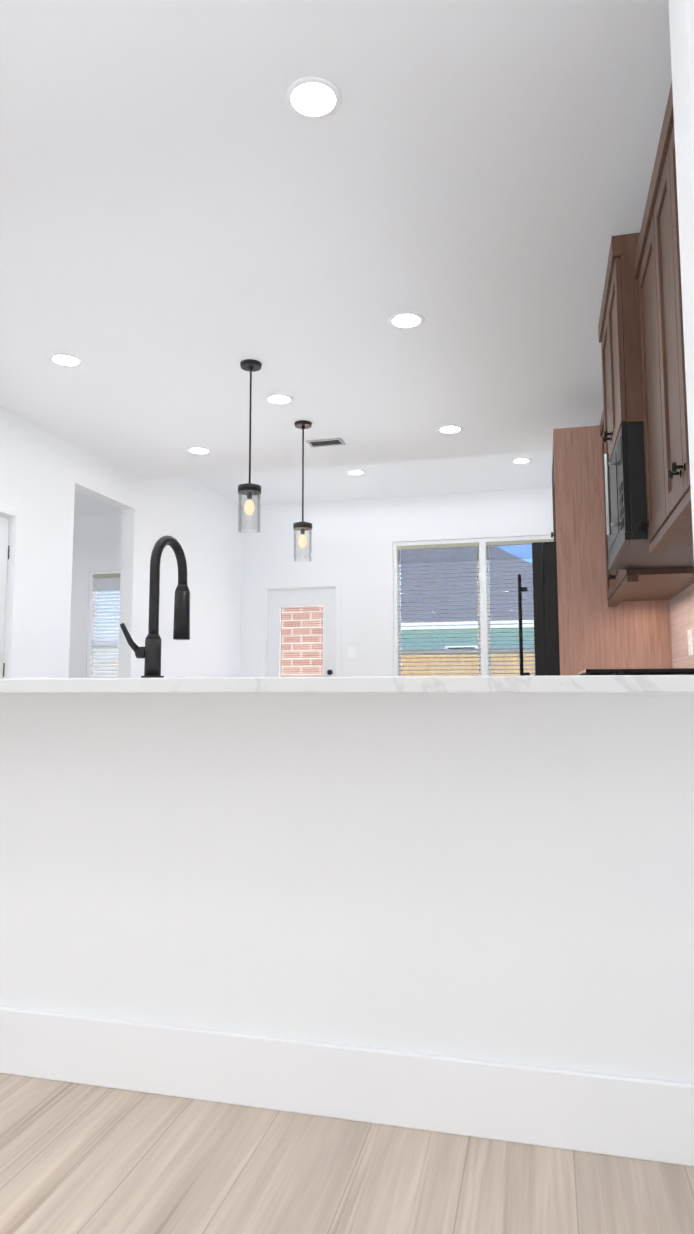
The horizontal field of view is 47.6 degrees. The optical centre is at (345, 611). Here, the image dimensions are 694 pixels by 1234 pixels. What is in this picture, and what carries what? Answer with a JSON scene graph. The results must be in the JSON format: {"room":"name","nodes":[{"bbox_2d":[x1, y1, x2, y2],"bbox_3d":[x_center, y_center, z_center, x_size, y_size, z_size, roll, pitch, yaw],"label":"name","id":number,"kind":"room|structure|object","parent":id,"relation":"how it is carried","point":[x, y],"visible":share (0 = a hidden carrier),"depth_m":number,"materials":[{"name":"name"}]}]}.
{"room":"kitchen","nodes":[
{"label":"kitchen","id":0,"kind":"room"},
{"bbox_2d":[0,0,671,516],"bbox_3d":[-2.502,-1.852,3.070,8.090,0.600,13.070,-1,-6,14],"label":"ceiling","id":1,"kind":"structure","parent":0,"point":[194,210],"depth_m":3.17,"materials":[{"name":"white paint"}]},
{"bbox_2d":[48,353,82,366],"bbox_3d":[-1.577,-1.413,4.436,0.184,0.006,0.184,-1,-6,14],"label":"recessed light","id":2,"kind":"object","parent":1,"relation":"in","point":[65,359],"visible":1,"depth_m":4.43,"materials":[{"name":"white plastic"}]},
{"bbox_2d":[187,447,210,454],"bbox_3d":[-1.141,-1.246,6.122,0.184,0.006,0.184,-1,-6,14],"label":"recessed light","id":3,"kind":"object","parent":1,"relation":"in","point":[198,450],"visible":0.96,"depth_m":6.11,"materials":[{"name":"white plastic"}]},
{"bbox_2d":[238,359,261,532],"bbox_3d":[-0.540,-0.929,4.448,0.132,0.970,0.132,-1,-6,14],"label":"pendant light","id":4,"kind":"object","parent":1,"relation":"hanging from","point":[249,489],"visible":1,"depth_m":4.44,"materials":[{"name":"black"}]},
{"bbox_2d":[265,394,293,404],"bbox_3d":[-0.424,-1.355,5.040,0.184,0.006,0.184,-1,-6,14],"label":"recessed light","id":5,"kind":"object","parent":1,"relation":"in","point":[279,399],"visible":1,"depth_m":5.04,"materials":[{"name":"white plastic"}]},
{"bbox_2d":[293,420,311,561],"bbox_3d":[-0.297,-0.829,5.454,0.132,0.970,0.132,-1,-6,14],"label":"pendant light","id":6,"kind":"object","parent":1,"relation":"hanging from","point":[302,526],"visible":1,"depth_m":5.44,"materials":[{"name":"black"}]},
{"bbox_2d":[284,76,342,120],"bbox_3d":[-0.102,-1.609,2.477,0.184,0.006,0.184,-1,-6,14],"label":"recessed light","id":7,"kind":"object","parent":1,"relation":"in","point":[314,98],"visible":1,"depth_m":2.47,"materials":[{"name":"white plastic"}]},
{"bbox_2d":[306,438,345,447],"bbox_3d":[-0.149,-1.266,5.926,0.270,0.008,0.150,-1,-6,14],"label":"ceiling vent","id":8,"kind":"object","parent":1,"relation":"in","point":[326,442],"visible":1,"depth_m":5.93,"materials":[{"name":"grey metal"}]},
{"bbox_2d":[347,470,364,474],"bbox_3d":[0.100,-1.379,7.843,0.184,0.006,0.184,-1,-6,14],"label":"recessed light","id":9,"kind":"object","parent":1,"relation":"in","point":[355,472],"visible":0.98,"depth_m":7.83,"materials":[{"name":"white plastic"}]},
{"bbox_2d":[388,312,424,328],"bbox_3d":[0.305,-1.462,3.966,0.184,0.006,0.184,-1,-6,14],"label":"recessed light","id":10,"kind":"object","parent":1,"relation":"in","point":[405,320],"visible":1,"depth_m":3.96,"materials":[{"name":"white plastic"}]},
{"bbox_2d":[437,425,462,433],"bbox_3d":[0.746,-1.298,5.631,0.184,0.006,0.184,-1,-6,14],"label":"recessed light","id":11,"kind":"object","parent":1,"relation":"in","point":[449,429],"visible":0.98,"depth_m":5.62,"materials":[{"name":"white plastic"}]},
{"bbox_2d":[511,458,530,463],"bbox_3d":[1.661,-1.420,7.453,0.184,0.006,0.184,-1,-6,14],"label":"recessed light","id":12,"kind":"object","parent":1,"relation":"in","point":[521,460],"visible":0.96,"depth_m":7.43,"materials":[{"name":"white plastic"}]},
{"bbox_2d":[0,1073,693,1233],"bbox_3d":[-2.497,1.233,2.765,8.090,0.120,13.070,-1,-6,14],"label":"floor","id":13,"kind":"structure","parent":0,"point":[76,1158],"depth_m":1.45,"materials":[{"name":"brown wood"}]},
{"bbox_2d":[518,542,559,675],"bbox_3d":[1.562,0.503,5.091,0.846,1.780,0.931,-1,-6,14],"label":"refrigerator","id":14,"kind":"object","parent":13,"relation":"on","point":[545,611],"visible":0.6,"depth_m":4.75,"materials":[{"name":"black metal"}]},
{"bbox_2d":[578,668,693,674],"bbox_3d":[1.166,0.717,3.096,0.694,0.962,0.761,-1,-6,14],"label":"gas range","id":15,"kind":"object","parent":13,"relation":"on","point":[679,671],"visible":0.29,"depth_m":2.84,"materials":[{"name":"black metal"}]},
{"bbox_3d":[1.201,0.758,3.106,0.654,0.882,2.956,-1,-6,14],"label":"base cabinet","id":16,"kind":"object","parent":13,"relation":"on","visible":0},
{"bbox_2d":[0,675,693,692],"bbox_3d":[-0.283,0.198,2.080,2.990,0.030,1.050,-1,-6,14],"label":"countertop","id":17,"kind":"structure","parent":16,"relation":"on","point":[557,684],"depth_m":1.45,"materials":[{"name":"white stone"}]},
{"bbox_2d":[120,535,189,677],"bbox_3d":[-0.523,-0.010,2.205,0.106,0.408,0.244,-1,-6,14],"label":"faucet","id":18,"kind":"object","parent":17,"relation":"on","point":[150,651],"visible":0.94,"depth_m":2.13,"materials":[{"name":"black metal"}]},
{"bbox_2d":[0,0,693,1083],"bbox_3d":[-0.310,-0.287,1.959,2.920,2.740,0.190,-1,-6,14],"label":"wall","id":19,"kind":"structure","parent":0,"point":[506,878],"depth_m":1.71,"materials":[{"name":"white paint"}]},
{"bbox_2d":[0,516,9,678],"bbox_3d":[-2.318,0.352,4.822,0.096,2.018,0.716,-1,-6,14],"label":"interior door","id":20,"kind":"structure","parent":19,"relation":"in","point":[4,533],"depth_m":5.18,"materials":[{"name":"white"}]},
{"bbox_2d":[0,503,21,677],"bbox_3d":[-2.295,0.320,4.814,0.016,2.100,0.850,-1,-6,14],"label":"door frame","id":21,"kind":"structure","parent":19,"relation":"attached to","point":[16,513],"depth_m":5.23,"materials":[{"name":"white wood"}]},
{"bbox_2d":[87,570,120,677],"bbox_3d":[-2.734,0.192,9.604,0.864,1.394,0.102,-1,-6,14],"label":"room window","id":22,"kind":"structure","parent":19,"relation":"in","point":[103,625],"depth_m":9.63,"materials":[{"name":"white"}]},
{"bbox_2d":[260,581,341,676],"bbox_3d":[-0.496,0.727,8.994,0.960,2.110,0.166,-1,-6,14],"label":"door frame","id":23,"kind":"structure","parent":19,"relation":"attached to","point":[265,587],"depth_m":9.03,"materials":[{"name":"white wood"}]},
{"bbox_2d":[267,588,335,676],"bbox_3d":[-0.506,0.752,8.948,0.816,2.026,0.106,-1,-6,14],"label":"back door","id":24,"kind":"structure","parent":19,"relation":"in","point":[301,632],"depth_m":9.02,"materials":[{"name":"white"}]},
{"bbox_2d":[0,1006,693,1166],"bbox_3d":[-0.344,0.995,1.737,2.924,0.145,0.018,-1,-6,14],"label":"baseboard","id":25,"kind":"structure","parent":19,"relation":"attached to","point":[626,1116],"depth_m":1.61,"materials":[{"name":"white paint"}]},
{"bbox_2d":[348,647,354,657],"bbox_3d":[0.068,0.461,8.801,0.080,0.126,0.013,-1,-6,14],"label":"light switch","id":26,"kind":"object","parent":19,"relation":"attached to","point":[351,652],"visible":1,"depth_m":8.80,"materials":[{"name":"white plastic"}]},
{"bbox_2d":[393,535,553,675],"bbox_3d":[1.500,0.166,8.538,1.974,1.924,0.102,-1,-6,14],"label":"window","id":27,"kind":"structure","parent":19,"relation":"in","point":[456,613],"depth_m":8.61,"materials":[{"name":"white"}]},
{"bbox_2d":[551,506,602,557],"bbox_3d":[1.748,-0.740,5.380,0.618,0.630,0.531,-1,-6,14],"label":"upper cabinet","id":28,"kind":"object","parent":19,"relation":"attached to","point":[592,551],"depth_m":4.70,"materials":[{"name":"brown wood"}]},
{"bbox_2d":[552,425,602,549],"bbox_3d":[1.648,-0.779,4.984,0.618,0.630,0.529,-1,-6,14],"label":"upper cabinet","id":29,"kind":"object","parent":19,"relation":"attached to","point":[578,505],"depth_m":4.74,"materials":[{"name":"brown wood"}]},
{"bbox_2d":[598,298,606,481],"bbox_3d":[1.344,-1.002,3.388,0.423,0.720,0.443,-1,-6,14],"label":"upper cabinet","id":30,"kind":"object","parent":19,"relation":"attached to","point":[603,423],"depth_m":3.61,"materials":[{"name":"brown wood"}]},
{"bbox_2d":[603,233,638,461],"bbox_3d":[1.266,-1.032,3.076,0.423,0.720,0.442,-1,-6,14],"label":"upper cabinet","id":31,"kind":"object","parent":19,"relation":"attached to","point":[620,372],"depth_m":2.93,"materials":[{"name":"brown wood"}]},
{"bbox_2d":[604,422,693,569],"bbox_3d":[1.282,-0.440,3.181,0.471,0.431,0.757,-1,-6,14],"label":"over-the-range microwave","id":32,"kind":"object","parent":31,"relation":"attached to","point":[626,504],"visible":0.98,"depth_m":2.97,"materials":[{"name":"black metal"}]},
{"bbox_2d":[599,450,677,605],"bbox_3d":[1.632,-0.621,4.344,0.348,1.070,0.620,-1,-6,14],"label":"upper cabinet","id":33,"kind":"object","parent":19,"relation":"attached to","point":[609,599],"depth_m":4.60,"materials":[{"name":"brown wood"}]},
{"bbox_2d":[611,521,693,593],"bbox_3d":[1.510,-0.668,3.863,0.348,1.070,0.619,-1,-6,14],"label":"upper cabinet","id":34,"kind":"object","parent":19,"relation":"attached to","point":[662,580],"depth_m":3.72,"materials":[{"name":"brown wood"}]},
{"bbox_2d":[631,220,692,549],"bbox_3d":[1.188,-0.794,2.586,0.348,1.070,0.497,-1,-6,14],"label":"upper cabinet","id":35,"kind":"object","parent":19,"relation":"attached to","point":[658,539],"depth_m":2.78,"materials":[{"name":"brown wood"}]},
{"bbox_2d":[643,144,691,529],"bbox_3d":[1.104,-0.827,2.253,0.348,1.070,0.441,-1,-6,14],"label":"upper cabinet","id":36,"kind":"object","parent":19,"relation":"attached to","point":[671,517],"depth_m":2.43,"materials":[{"name":"brown wood"}]},
{"bbox_2d":[659,82,690,505],"bbox_3d":[1.034,-0.855,1.974,0.348,1.070,0.378,-1,-6,14],"label":"upper cabinet","id":37,"kind":"object","parent":19,"relation":"attached to","point":[672,291],"depth_m":2.16,"materials":[{"name":"brown wood"}]},
{"bbox_2d":[669,583,693,667],"bbox_3d":[1.514,0.027,3.099,0.008,0.504,2.954,-1,-6,14],"label":"backsplash","id":38,"kind":"structure","parent":19,"relation":"attached to","point":[681,613],"depth_m":4.15,"materials":[{"name":"tile"}]},
{"bbox_2d":[687,629,692,654],"bbox_3d":[1.712,0.156,3.917,0.011,0.126,0.080,-1,-6,14],"label":"outlet","id":39,"kind":"object","parent":38,"relation":"attached to","point":[690,647],"visible":0.98,"depth_m":3.89,"materials":[{"name":"white plastic"}]}
]}

